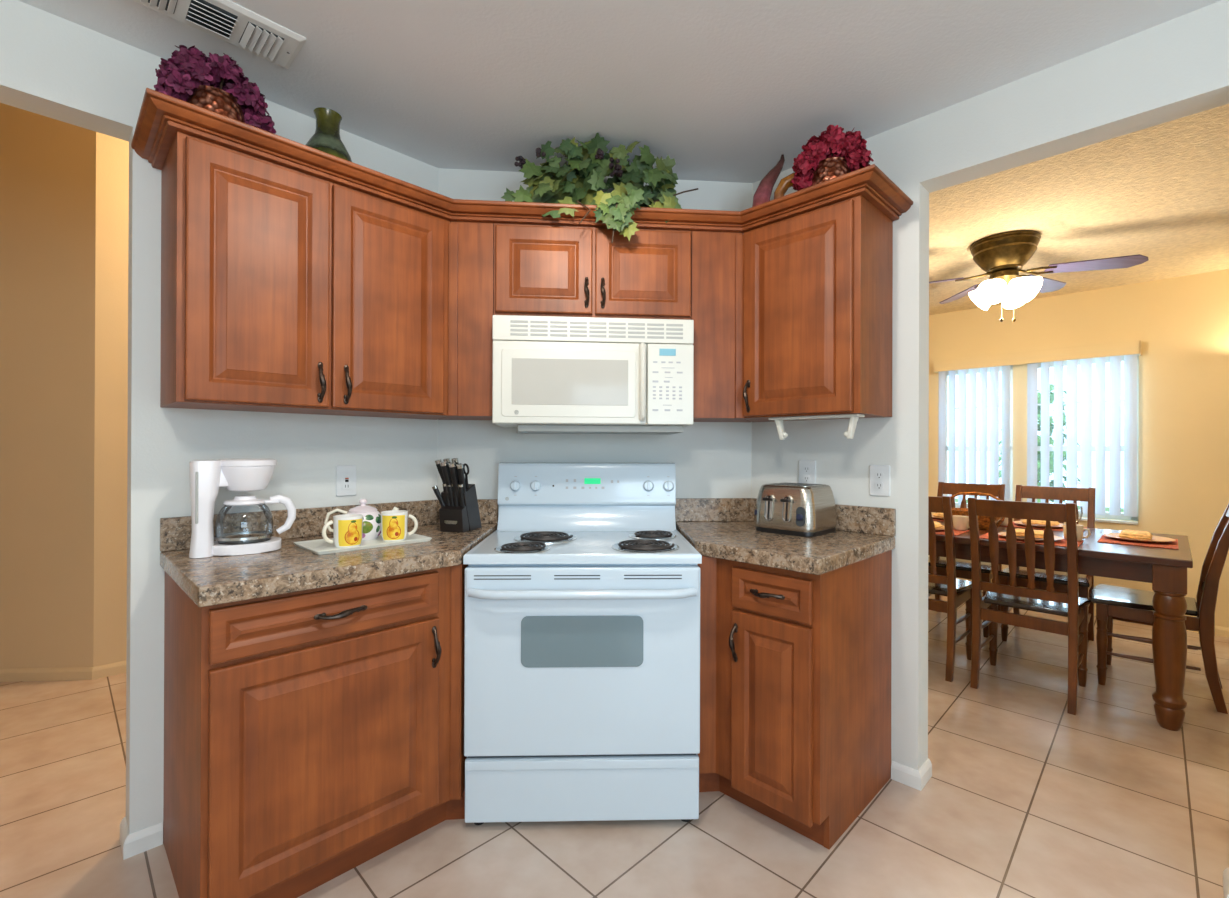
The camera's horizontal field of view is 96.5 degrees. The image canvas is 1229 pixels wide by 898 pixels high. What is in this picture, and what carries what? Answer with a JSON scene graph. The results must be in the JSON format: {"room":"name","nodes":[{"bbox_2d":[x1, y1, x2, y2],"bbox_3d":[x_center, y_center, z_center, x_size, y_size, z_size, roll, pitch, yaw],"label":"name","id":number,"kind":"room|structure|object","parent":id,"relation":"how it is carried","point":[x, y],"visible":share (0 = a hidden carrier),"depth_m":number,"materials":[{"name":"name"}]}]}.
{"room":"kitchen","nodes":[
{"label":"kitchen","id":0,"kind":"room"},
{"bbox_2d":[0,103,95,668],"bbox_3d":[-3.832,-0.435,2.897,2.144,3.300,0.100,0,0,-4],"label":"wall","id":1,"kind":"structure","parent":0,"point":[48,165],"depth_m":2.90,"materials":[{"name":"beige paint"}]},
{"bbox_2d":[0,661,125,681],"bbox_3d":[-3.195,1.187,3.079,3.417,0.062,0.650,0,0,-21],"label":"baseboard","id":2,"kind":"structure","parent":1,"relation":"attached to","point":[76,673],"depth_m":2.89,"materials":[{"name":"beige paint"}]},
{"bbox_2d":[93,132,128,666],"bbox_3d":[-2.237,-0.428,3.522,0.100,3.300,1.600,0,0,44],"label":"wall","id":3,"kind":"structure","parent":0,"point":[112,153],"depth_m":2.96,"materials":[{"name":"beige paint"}]},
{"bbox_2d":[0,0,437,833],"bbox_3d":[-2.036,0.001,1.138,0.115,2.435,3.534,0,0,44],"label":"wall","id":4,"kind":"structure","parent":0,"point":[52,66],"depth_m":1.69,"materials":[{"name":"paint"}]},
{"bbox_2d":[120,817,162,859],"bbox_3d":[-1.473,1.190,1.708,0.129,0.062,0.091,0,0,44],"label":"baseboard","id":5,"kind":"structure","parent":4,"relation":"attached to","point":[143,840],"depth_m":1.67,"materials":[{"name":"white paint"}]},
{"bbox_2d":[160,131,449,419],"bbox_3d":[-0.956,-0.494,1.906,0.357,0.735,0.922,0,0,44],"label":"upper cabinet","id":6,"kind":"object","parent":4,"relation":"attached to","point":[284,289],"visible":1,"depth_m":1.68,"materials":[{"name":"brown wood"}]},
{"bbox_2d":[154,45,275,133],"bbox_3d":[-1.162,-1.004,1.609,0.291,0.282,0.195,0,0,-36],"label":"hydrangea arrangement","id":7,"kind":"object","parent":6,"relation":"on","point":[216,83],"visible":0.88,"depth_m":1.54,"materials":[{"name":"purple plant"}]},
{"bbox_2d":[306,107,351,161],"bbox_3d":[-0.975,-0.999,1.865,0.174,0.273,0.174,0,0,0],"label":"bottle vase","id":8,"kind":"object","parent":6,"relation":"on","point":[326,138],"visible":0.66,"depth_m":1.83,"materials":[{"name":"green ceramic"}]},
{"bbox_2d":[131,88,912,232],"bbox_3d":[-0.186,-0.886,1.864,2.570,0.053,0.586,0,0,-10],"label":"crown molding","id":9,"kind":"structure","parent":6,"relation":"on","point":[161,115],"depth_m":1.86,"materials":[{"name":"brown wood"}]},
{"bbox_2d":[336,465,355,496],"bbox_3d":[-1.021,0.120,2.090,0.010,0.118,0.074,0,0,44],"label":"power outlet","id":10,"kind":"object","parent":4,"relation":"attached to","point":[345,474],"visible":1,"depth_m":2.09,"materials":[{"name":"plastic"}]},
{"bbox_2d":[342,472,350,489],"bbox_3d":[-1.020,0.120,2.089,0.004,0.068,0.034,0,0,44],"label":"socket","id":11,"kind":"object","parent":10,"relation":"attached to","point":[346,476],"depth_m":2.09,"materials":[{"name":"white plastic"}]},
{"bbox_2d":[437,168,751,523],"bbox_3d":[-0.076,0.010,2.483,1.390,2.435,0.115,0,0,-5],"label":"wall","id":12,"kind":"structure","parent":0,"point":[711,459],"depth_m":2.43,"materials":[{"name":"paint"}]},
{"bbox_2d":[160,499,497,551],"bbox_3d":[-0.993,0.267,2.088,1.133,0.102,0.152,0,0,-37],"label":"backsplash","id":13,"kind":"structure","parent":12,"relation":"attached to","point":[175,532],"depth_m":1.95,"materials":[{"name":"stone"}]},
{"bbox_2d":[438,221,750,421],"bbox_3d":[-0.053,-0.491,2.247,1.381,0.735,0.357,0,0,-5],"label":"upper cabinet","id":14,"kind":"object","parent":12,"relation":"attached to","point":[494,268],"visible":0.95,"depth_m":2.10,"materials":[{"name":"brown wood"}]},
{"bbox_2d":[492,315,693,434],"bbox_3d":[-0.089,-0.280,2.215,0.755,0.430,0.406,0,0,-5],"label":"microwave","id":15,"kind":"object","parent":14,"relation":"attached to","point":[551,374],"visible":1,"depth_m":2.05,"materials":[{"name":"white plastic"}]},
{"bbox_2d":[501,133,697,242],"bbox_3d":[-0.057,-0.991,2.174,0.758,0.465,0.373,0,0,-5],"label":"arrangement","id":16,"kind":"object","parent":14,"relation":"on","point":[579,181],"visible":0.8,"depth_m":2.09,"materials":[{"name":"green plant"}]},
{"bbox_2d":[0,594,1228,897],"bbox_3d":[0.496,1.259,2.648,13.000,0.060,10.700,0,0,0],"label":"floor","id":17,"kind":"structure","parent":0,"point":[1024,796],"depth_m":1.79,"materials":[{"name":"beige tile"}]},
{"bbox_2d":[163,563,467,897],"bbox_3d":[-0.781,0.796,1.874,0.650,0.856,1.105,0,0,44],"label":"base cabinet","id":18,"kind":"object","parent":17,"relation":"on","point":[310,735],"visible":0.94,"depth_m":1.47,"materials":[{"name":"brown wood"}]},
{"bbox_2d":[160,499,497,606],"bbox_3d":[-0.789,0.291,1.878,0.635,0.151,1.120,0,0,44],"label":"countertop","id":19,"kind":"structure","parent":18,"relation":"on","point":[214,580],"depth_m":1.63,"materials":[{"name":"stone"}]},
{"bbox_2d":[189,459,295,557],"bbox_3d":[-1.150,0.173,1.709,0.276,0.286,0.160,0,0,-36],"label":"coffee maker","id":20,"kind":"object","parent":19,"relation":"on","point":[206,477],"visible":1,"depth_m":1.65,"materials":[{"name":"white plastic"}]},
{"bbox_2d":[218,459,276,491],"bbox_3d":[-1.146,0.080,1.712,0.160,0.100,0.160,0,0,-36],"label":"basket","id":21,"kind":"object","parent":20,"relation":"on","point":[238,475],"depth_m":1.66,"materials":[{"name":"white plastic"}]},
{"bbox_2d":[294,532,431,554],"bbox_3d":[-0.843,0.312,1.852,0.235,0.012,0.370,0,0,44],"label":"serving tray","id":22,"kind":"object","parent":19,"relation":"on","point":[319,547],"visible":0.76,"depth_m":1.78,"materials":[{"name":"white ceramic"}]},
{"bbox_2d":[322,514,362,547],"bbox_3d":[-0.851,0.260,1.733,0.085,0.097,0.109,0,0,18],"label":"mug","id":23,"kind":"object","parent":22,"relation":"on","point":[347,528],"visible":1,"depth_m":1.71,"materials":[{"name":"beige ceramic"}]},
{"bbox_2d":[324,499,398,539],"bbox_3d":[-0.869,0.240,1.894,0.136,0.137,0.201,0,0,34],"label":"teapot","id":24,"kind":"object","parent":22,"relation":"on","point":[371,529],"visible":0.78,"depth_m":1.86,"materials":[{"name":"ceramic"}]},
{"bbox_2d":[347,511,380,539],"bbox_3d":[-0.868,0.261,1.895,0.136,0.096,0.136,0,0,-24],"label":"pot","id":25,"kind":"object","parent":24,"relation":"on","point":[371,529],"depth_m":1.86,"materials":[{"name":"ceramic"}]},
{"bbox_2d":[381,510,417,541],"bbox_3d":[-0.735,0.261,1.859,0.109,0.097,0.085,0,0,15],"label":"mug","id":26,"kind":"object","parent":22,"relation":"on","point":[394,523],"visible":1,"depth_m":1.83,"materials":[{"name":"beige ceramic"}]},
{"bbox_2d":[439,484,481,532],"bbox_3d":[-0.607,0.229,2.166,0.104,0.181,0.148,0,0,16],"label":"knife block","id":27,"kind":"object","parent":19,"relation":"on","point":[458,519],"visible":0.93,"depth_m":2.11,"materials":[{"name":"wood"}]},
{"bbox_2d":[432,485,444,506],"bbox_3d":[-0.678,0.188,2.126,0.056,0.096,0.019,0,0,-20],"label":"kitchen knife","id":28,"kind":"object","parent":27,"relation":"in","point":[435,488],"visible":0.95,"depth_m":2.12,"materials":[{"name":"black plastic"}]},
{"bbox_2d":[435,459,445,483],"bbox_3d":[-0.666,0.106,2.133,0.064,0.134,0.025,0,0,-42],"label":"kitchen knife","id":29,"kind":"object","parent":27,"relation":"in","point":[437,462],"visible":0.55,"depth_m":2.12,"materials":[{"name":"black plastic"}]},
{"bbox_2d":[442,483,449,505],"bbox_3d":[-0.649,0.181,2.125,0.020,0.098,0.036,0,0,44],"label":"kitchen knife","id":30,"kind":"object","parent":27,"relation":"in","point":[444,484],"visible":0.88,"depth_m":2.12,"materials":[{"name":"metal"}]},
{"bbox_2d":[440,461,452,492],"bbox_3d":[-0.641,0.114,2.103,0.026,0.134,0.056,0,0,30],"label":"kitchen knife","id":31,"kind":"object","parent":27,"relation":"in","point":[444,466],"visible":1,"depth_m":2.09,"materials":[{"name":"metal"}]},
{"bbox_2d":[443,458,451,482],"bbox_3d":[-0.636,0.102,2.129,0.025,0.134,0.058,0,0,35],"label":"kitchen knife","id":32,"kind":"object","parent":27,"relation":"in","point":[445,459],"visible":0.37,"depth_m":2.11,"materials":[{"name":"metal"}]},
{"bbox_2d":[447,485,453,505],"bbox_3d":[-0.631,0.181,2.117,0.020,0.098,0.033,0,0,34],"label":"kitchen knife","id":33,"kind":"object","parent":27,"relation":"in","point":[448,486],"visible":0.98,"depth_m":2.11,"materials":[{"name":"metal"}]},
{"bbox_2d":[448,462,458,496],"bbox_3d":[-0.611,0.118,2.095,0.025,0.134,0.050,0,0,17],"label":"kitchen knife","id":34,"kind":"object","parent":27,"relation":"in","point":[452,466],"visible":0.98,"depth_m":2.09,"materials":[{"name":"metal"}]},
{"bbox_2d":[451,484,458,506],"bbox_3d":[-0.612,0.180,2.111,0.020,0.098,0.031,0,0,23],"label":"kitchen knife","id":35,"kind":"object","parent":27,"relation":"in","point":[456,503],"visible":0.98,"depth_m":2.11,"materials":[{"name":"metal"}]},
{"bbox_2d":[451,458,458,483],"bbox_3d":[-0.606,0.102,2.120,0.025,0.134,0.053,0,0,20],"label":"kitchen knife","id":36,"kind":"object","parent":27,"relation":"in","point":[455,460],"visible":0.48,"depth_m":2.10,"materials":[{"name":"metal"}]},
{"bbox_2d":[456,464,466,496],"bbox_3d":[-0.582,0.123,2.095,0.025,0.134,0.050,0,0,15],"label":"kitchen knife","id":37,"kind":"object","parent":27,"relation":"in","point":[460,469],"visible":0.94,"depth_m":2.08,"materials":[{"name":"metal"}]},
{"bbox_2d":[458,484,464,506],"bbox_3d":[-0.585,0.182,2.099,0.019,0.098,0.030,0,0,16],"label":"kitchen knife","id":38,"kind":"object","parent":27,"relation":"in","point":[460,486],"visible":0.99,"depth_m":2.09,"materials":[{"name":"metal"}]},
{"bbox_2d":[460,463,468,488],"bbox_3d":[-0.584,0.109,2.123,0.042,0.109,0.044,0,0,-19],"label":"scissors","id":39,"kind":"object","parent":27,"relation":"in","point":[464,464],"visible":0.56,"depth_m":2.12,"materials":[{"name":"black plastic"}]},
{"bbox_2d":[463,462,701,824],"bbox_3d":[-0.109,0.642,2.037,0.761,1.168,0.690,0,0,-2],"label":"range","id":40,"kind":"object","parent":17,"relation":"on","point":[582,610],"visible":1,"depth_m":1.76,"materials":[{"name":"white metal"}]},
{"bbox_2d":[463,529,701,563],"bbox_3d":[-0.108,0.352,2.055,0.761,0.032,0.600,0,0,-2],"label":"cooktop","id":41,"kind":"object","parent":40,"relation":"in","point":[503,546],"depth_m":1.86,"materials":[{"name":"white metal"}]},
{"bbox_2d":[698,550,891,848],"bbox_3d":[0.519,0.800,2.119,0.650,0.856,0.820,0,0,-45],"label":"base cabinet","id":42,"kind":"object","parent":17,"relation":"on","point":[795,667],"visible":0.92,"depth_m":1.77,"materials":[{"name":"brown wood"}]},
{"bbox_2d":[675,498,895,574],"bbox_3d":[0.530,0.296,2.122,0.635,0.151,0.836,0,0,-45],"label":"countertop","id":43,"kind":"structure","parent":42,"relation":"on","point":[722,528],"depth_m":2.02,"materials":[{"name":"stone"}]},
{"bbox_2d":[754,483,836,536],"bbox_3d":[0.708,0.231,2.162,0.273,0.185,0.250,0,0,-45],"label":"toaster","id":44,"kind":"object","parent":43,"relation":"on","point":[793,509],"visible":1,"depth_m":2.08,"materials":[{"name":"metal"}]},
{"bbox_2d":[928,496,971,681],"bbox_3d":[1.791,0.742,3.205,0.565,0.985,0.450,0,0,-45],"label":"dining chair","id":45,"kind":"object","parent":17,"relation":"on","point":[958,592],"visible":0.34,"depth_m":2.96,"materials":[{"name":"brown wood"}]},
{"bbox_2d":[928,482,1004,637],"bbox_3d":[2.472,0.746,3.912,0.565,0.985,0.450,0,0,-45],"label":"dining chair","id":46,"kind":"object","parent":17,"relation":"on","point":[963,567],"visible":0.21,"depth_m":3.93,"materials":[{"name":"brown wood"}]},
{"bbox_2d":[967,497,1090,714],"bbox_3d":[2.146,0.743,2.846,0.565,0.985,0.450,0,0,-45],"label":"dining chair","id":47,"kind":"object","parent":17,"relation":"on","point":[1071,605],"visible":1,"depth_m":2.72,"materials":[{"name":"brown wood"}]},
{"bbox_2d":[998,485,1095,640],"bbox_3d":[2.816,0.746,3.563,0.565,0.985,0.450,0,0,-45],"label":"dining chair","id":48,"kind":"object","parent":17,"relation":"on","point":[1085,582],"visible":0.4,"depth_m":3.54,"materials":[{"name":"brown wood"}]},
{"bbox_2d":[928,521,1192,730],"bbox_3d":[2.233,0.856,3.270,1.000,0.760,1.650,0,0,-45],"label":"dining table","id":49,"kind":"object","parent":17,"relation":"on","point":[1166,569],"visible":0.48,"depth_m":2.45,"materials":[{"name":"brown wood"}]},
{"bbox_2d":[935,530,969,535],"bbox_3d":[1.817,0.472,3.231,0.290,0.004,0.410,0,0,-45],"label":"placemat","id":50,"kind":"object","parent":49,"relation":"on","point":[941,532],"visible":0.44,"depth_m":3.09,"materials":[{"name":"fabric"}]},
{"bbox_2d":[952,515,968,530],"bbox_3d":[2.020,0.430,3.189,0.099,0.080,0.082,0,0,11],"label":"cup","id":51,"kind":"object","parent":50,"relation":"on","point":[960,522],"visible":0.82,"depth_m":3.16,"materials":[{"name":"beige ceramic"}]},
{"bbox_3d":[1.817,0.461,3.231,0.274,0.017,0.274,0,0,0],"label":"plate","id":52,"kind":"object","parent":50,"relation":"on","visible":0},
{"bbox_2d":[934,521,942,527],"bbox_3d":[1.824,0.440,3.238,0.125,0.028,0.177,0,0,-45],"label":"folded napkin","id":53,"kind":"object","parent":52,"relation":"on","point":[937,524],"visible":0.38,"depth_m":3.17,"materials":[{"name":"yellow fabric"}]},
{"bbox_2d":[951,492,1004,529],"bbox_3d":[2.182,0.367,3.324,0.214,0.217,0.334,0,0,-45],"label":"bread basket","id":54,"kind":"object","parent":49,"relation":"on","point":[983,521],"visible":0.33,"depth_m":3.25,"materials":[{"name":"brown wicker"}]},
{"bbox_2d":[979,533,1083,546],"bbox_3d":[2.172,0.473,2.871,0.290,0.004,0.410,0,0,-45],"label":"placemat","id":55,"kind":"object","parent":49,"relation":"on","point":[1062,543],"visible":0.34,"depth_m":2.79,"materials":[{"name":"orange fabric"}]},
{"bbox_2d":[998,532,1062,540],"bbox_3d":[2.172,0.462,2.871,0.274,0.017,0.274,0,0,0],"label":"plate","id":56,"kind":"object","parent":55,"relation":"on","point":[1000,533],"visible":0.34,"depth_m":2.84,"materials":[{"name":"white ceramic"}]},
{"bbox_2d":[1015,529,1043,537],"bbox_3d":[2.179,0.441,2.878,0.125,0.028,0.177,0,0,-45],"label":"folded napkin","id":57,"kind":"object","parent":56,"relation":"on","point":[1019,532],"visible":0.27,"depth_m":2.85,"materials":[{"name":"yellow fabric"}]},
{"bbox_2d":[1063,524,1090,540],"bbox_3d":[2.374,0.431,2.829,0.099,0.080,0.082,0,0,11],"label":"cup","id":58,"kind":"object","parent":55,"relation":"on","point":[1080,528],"visible":0.51,"depth_m":2.79,"materials":[{"name":"beige ceramic"}]},
{"bbox_2d":[1000,522,1086,530],"bbox_3d":[2.610,0.475,3.360,0.290,0.004,0.410,0,0,-45],"label":"placemat","id":59,"kind":"object","parent":49,"relation":"on","point":[1016,525],"visible":0.27,"depth_m":3.30,"materials":[{"name":"fabric"}]},
{"bbox_2d":[1001,518,1007,525],"bbox_3d":[2.408,0.432,3.402,0.099,0.080,0.082,0,0,11],"label":"cup","id":60,"kind":"object","parent":59,"relation":"on","point":[1005,523],"visible":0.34,"depth_m":3.37,"materials":[{"name":"beige ceramic"}]},
{"bbox_2d":[1013,521,1062,527],"bbox_3d":[2.610,0.464,3.360,0.274,0.017,0.274,0,0,0],"label":"plate","id":61,"kind":"object","parent":59,"relation":"on","point":[1060,525],"visible":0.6,"depth_m":3.33,"materials":[{"name":"white ceramic"}]},
{"bbox_2d":[1022,519,1059,525],"bbox_3d":[2.603,0.443,3.353,0.125,0.028,0.177,0,0,-45],"label":"folded napkin","id":62,"kind":"object","parent":61,"relation":"on","point":[1037,522],"visible":0.66,"depth_m":3.31,"materials":[{"name":"yellow fabric"}]},
{"bbox_2d":[1076,506,1082,521],"bbox_3d":[2.619,0.401,3.123,0.072,0.150,0.072,0,0,0],"label":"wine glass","id":63,"kind":"object","parent":49,"relation":"on","point":[1080,506],"visible":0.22,"depth_m":3.12,"materials":[{"name":"clear glass"}]},
{"bbox_2d":[1097,533,1178,548],"bbox_3d":[2.712,0.474,2.843,0.410,0.004,0.290,0,0,-45],"label":"placemat","id":64,"kind":"object","parent":49,"relation":"on","point":[1104,539],"visible":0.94,"depth_m":2.74,"materials":[{"name":"orange fabric"}]},
{"bbox_2d":[1103,533,1175,542],"bbox_3d":[2.712,0.464,2.843,0.274,0.017,0.274,0,0,0],"label":"plate","id":65,"kind":"object","parent":64,"relation":"on","point":[1155,539],"visible":0.7,"depth_m":2.82,"materials":[{"name":"white ceramic"}]},
{"bbox_2d":[1118,530,1152,539],"bbox_3d":[2.706,0.442,2.850,0.177,0.028,0.125,0,0,-45],"label":"folded napkin","id":66,"kind":"object","parent":65,"relation":"on","point":[1134,534],"visible":1,"depth_m":2.81,"materials":[{"name":"yellow fabric"}]},
{"bbox_3d":[2.266,0.474,3.709,0.493,0.004,0.494,0,0,0],"label":"placemat","id":67,"kind":"object","parent":49,"relation":"on","visible":0},
{"bbox_3d":[2.266,0.463,3.709,0.274,0.017,0.274,0,0,0],"label":"plate","id":68,"kind":"object","parent":67,"relation":"on","visible":0},
{"bbox_2d":[933,513,943,516],"bbox_3d":[2.259,0.443,3.702,0.125,0.028,0.177,0,0,-45],"label":"folded napkin","id":69,"kind":"object","parent":68,"relation":"on","point":[935,514],"visible":0.29,"depth_m":3.70,"materials":[{"name":"yellow fabric"}]},
{"bbox_2d":[1090,503,1228,713],"bbox_3d":[2.861,0.745,2.862,0.450,0.985,0.565,0,0,-45],"label":"dining chair","id":70,"kind":"object","parent":17,"relation":"on","point":[1112,602],"visible":0.98,"depth_m":2.79,"materials":[{"name":"brown wood"}]},
{"bbox_2d":[18,0,1228,314],"bbox_3d":[1.018,-1.245,1.681,8.481,0.081,8.457,0,0,0],"label":"ceiling","id":71,"kind":"structure","parent":0,"point":[724,89],"depth_m":1.83,"materials":[{"name":"white paint"}]},
{"bbox_2d":[133,0,306,68],"bbox_3d":[-1.123,-1.202,1.530,0.185,0.021,0.430,0,0,44],"label":"ceiling vent","id":72,"kind":"object","parent":71,"relation":"in","point":[228,21],"visible":1,"depth_m":1.56,"materials":[{"name":"white metal"}]},
{"bbox_2d":[929,230,1148,321],"bbox_3d":[2.351,-0.961,3.341,1.293,0.472,0.749,0,0,33],"label":"ceiling fan","id":73,"kind":"object","parent":71,"relation":"hanging from","point":[1002,256],"visible":0.98,"depth_m":3.10,"materials":[{"name":"gold metal"}]},
{"bbox_2d":[752,0,1228,769],"bbox_3d":[1.723,0.014,1.452,0.115,2.435,3.020,0,0,-45],"label":"wall","id":74,"kind":"structure","parent":0,"point":[1176,68],"depth_m":2.00,"materials":[{"name":"paint"}]},
{"bbox_2d":[675,498,895,535],"bbox_3d":[0.699,0.273,2.326,0.879,0.102,0.203,0,0,27],"label":"backsplash","id":75,"kind":"structure","parent":74,"relation":"attached to","point":[851,518],"depth_m":2.44,"materials":[{"name":"stone"}]},
{"bbox_2d":[799,460,815,483],"bbox_3d":[0.804,0.105,2.294,0.009,0.118,0.074,0,0,-44],"label":"power outlet","id":76,"kind":"object","parent":74,"relation":"attached to","point":[807,468],"visible":0.91,"depth_m":2.29,"materials":[{"name":"plastic"}]},
{"bbox_2d":[803,465,809,472],"bbox_3d":[0.803,0.085,2.292,0.003,0.033,0.033,0,0,-45],"label":"socket","id":77,"kind":"object","parent":76,"relation":"attached to","point":[806,468],"depth_m":2.29,"materials":[{"name":"plastic"}]},
{"bbox_2d":[803,475,809,482],"bbox_3d":[0.803,0.125,2.292,0.003,0.033,0.033,0,0,-45],"label":"socket","id":78,"kind":"object","parent":76,"relation":"attached to","point":[806,478],"depth_m":2.29,"materials":[{"name":"plastic"}]},
{"bbox_2d":[743,195,892,421],"bbox_3d":[0.707,-0.488,2.146,0.357,0.735,0.596,0,0,-45],"label":"upper cabinet","id":79,"kind":"object","parent":74,"relation":"attached to","point":[818,283],"visible":1,"depth_m":1.96,"materials":[{"name":"brown wood"}]},
{"bbox_2d":[752,154,784,206],"bbox_3d":[0.606,-1.003,2.168,0.128,0.298,0.072,0,0,20],"label":"glass horn","id":80,"kind":"object","parent":79,"relation":"on","point":[763,193],"visible":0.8,"depth_m":2.15,"materials":[{"name":"glass"}]},
{"bbox_2d":[774,173,794,198],"bbox_3d":[0.678,-0.954,2.094,0.139,0.195,0.046,0,0,20],"label":"glass horn","id":81,"kind":"object","parent":79,"relation":"on","point":[784,184],"visible":0.23,"depth_m":2.09,"materials":[{"name":"orange glass"}]},
{"bbox_2d":[768,414,864,438],"bbox_3d":[0.732,-0.079,2.013,0.060,0.084,0.340,0,0,-45],"label":"paper towel holder","id":82,"kind":"object","parent":79,"relation":"attached to","point":[849,434],"visible":1,"depth_m":1.97,"materials":[{"name":"white plastic"}]},
{"bbox_2d":[790,125,873,190],"bbox_3d":[0.773,-0.998,1.981,0.263,0.283,0.196,0,0,-7],"label":"hydrangea arrangement","id":83,"kind":"object","parent":79,"relation":"on","point":[835,153],"visible":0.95,"depth_m":1.93,"materials":[{"name":"red plant"}]},
{"bbox_2d":[870,465,889,496],"bbox_3d":[1.008,0.120,2.087,0.009,0.118,0.074,0,0,-45],"label":"power outlet","id":84,"kind":"object","parent":74,"relation":"attached to","point":[879,474],"visible":1,"depth_m":2.08,"materials":[{"name":"plastic"}]},
{"bbox_2d":[875,471,883,479],"bbox_3d":[1.006,0.100,2.085,0.003,0.033,0.033,0,0,-45],"label":"socket","id":85,"kind":"object","parent":84,"relation":"attached to","point":[879,475],"depth_m":2.08,"materials":[{"name":"plastic"}]},
{"bbox_2d":[875,482,883,489],"bbox_3d":[1.006,0.140,2.085,0.003,0.033,0.033,0,0,-45],"label":"socket","id":86,"kind":"object","parent":84,"relation":"attached to","point":[878,485],"depth_m":2.08,"materials":[{"name":"plastic"}]},
{"bbox_2d":[891,758,931,790],"bbox_3d":[1.113,1.199,2.055,0.129,0.062,0.102,0,0,-45],"label":"baseboard","id":87,"kind":"structure","parent":74,"relation":"attached to","point":[917,779],"depth_m":2.01,"materials":[{"name":"white paint"}]},
{"bbox_2d":[1223,867,1228,897],"bbox_3d":[2.212,1.201,0.940,0.129,0.062,1.562,0,0,-45],"label":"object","id":88,"kind":"structure","parent":74,"relation":"attached to","point":[1226,871],"depth_m":1.50,"materials":[{"name":"white paint"}]},
{"bbox_2d":[928,269,1228,627],"bbox_3d":[3.590,0.025,4.220,0.160,2.435,4.700,0,0,-45],"label":"wall","id":89,"kind":"structure","parent":0,"point":[1181,324],"depth_m":3.86,"materials":[{"name":"yellow paint"}]},
{"bbox_2d":[945,365,1012,507],"bbox_3d":[3.088,-0.079,4.687,0.140,1.240,0.530,0,0,-45],"label":"window","id":90,"kind":"structure","parent":89,"relation":"in","point":[1011,366],"depth_m":4.70,"materials":[{"name":"white paint"}]},
{"bbox_2d":[938,365,1009,504],"bbox_3d":[3.012,-0.119,4.615,0.054,1.200,0.535,0,0,-45],"label":"vertical blind","id":91,"kind":"object","parent":90,"relation":"attached to","point":[994,371],"visible":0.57,"depth_m":4.59,"materials":[{"name":"white plastic"}]},
{"bbox_2d":[933,340,1140,372],"bbox_3d":[3.273,-0.719,4.356,0.104,0.096,1.310,0,0,-45],"label":"valance","id":92,"kind":"object","parent":89,"relation":"attached to","point":[1127,347],"visible":1,"depth_m":4.24,"materials":[{"name":"yellow paint"}]},
{"bbox_2d":[1037,354,1138,524],"bbox_3d":[3.569,-0.078,4.199,0.140,1.240,0.640,0,0,-45],"label":"window","id":93,"kind":"structure","parent":89,"relation":"in","point":[1106,516],"depth_m":4.06,"materials":[{"name":"white paint"}]},
{"bbox_2d":[1027,354,1136,516],"bbox_3d":[3.493,-0.118,4.127,0.059,1.200,0.645,0,0,-45],"label":"vertical blind","id":94,"kind":"object","parent":93,"relation":"attached to","point":[1130,361],"visible":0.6,"depth_m":4.08,"materials":[{"name":"white plastic"}]},
{"bbox_2d":[982,590,1228,637],"bbox_3d":[3.524,1.211,4.157,0.014,0.062,4.500,0,0,-45],"label":"baseboard","id":95,"kind":"structure","parent":89,"relation":"attached to","point":[1219,631],"depth_m":3.64,"materials":[{"name":"yellow paint"}]},
{"label":"outside","id":96,"kind":"structure","parent":0,"visible":0},
{"bbox_2d":[955,499,1123,512],"bbox_3d":[7.986,1.641,9.752,13.800,0.250,18.000,0,0,-45],"label":"lawn","id":97,"kind":"structure","parent":96,"point":[956,500],"depth_m":14.20,"materials":[{"name":"green plant"}]},
{"bbox_2d":[999,384,1079,506],"bbox_3d":[4.821,0.378,6.276,0.879,2.246,0.836,0,0,0],"label":"shrub","id":98,"kind":"object","parent":97,"relation":"on","point":[1051,484],"visible":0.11,"depth_m":6.08,"materials":[{"name":"green plant"}]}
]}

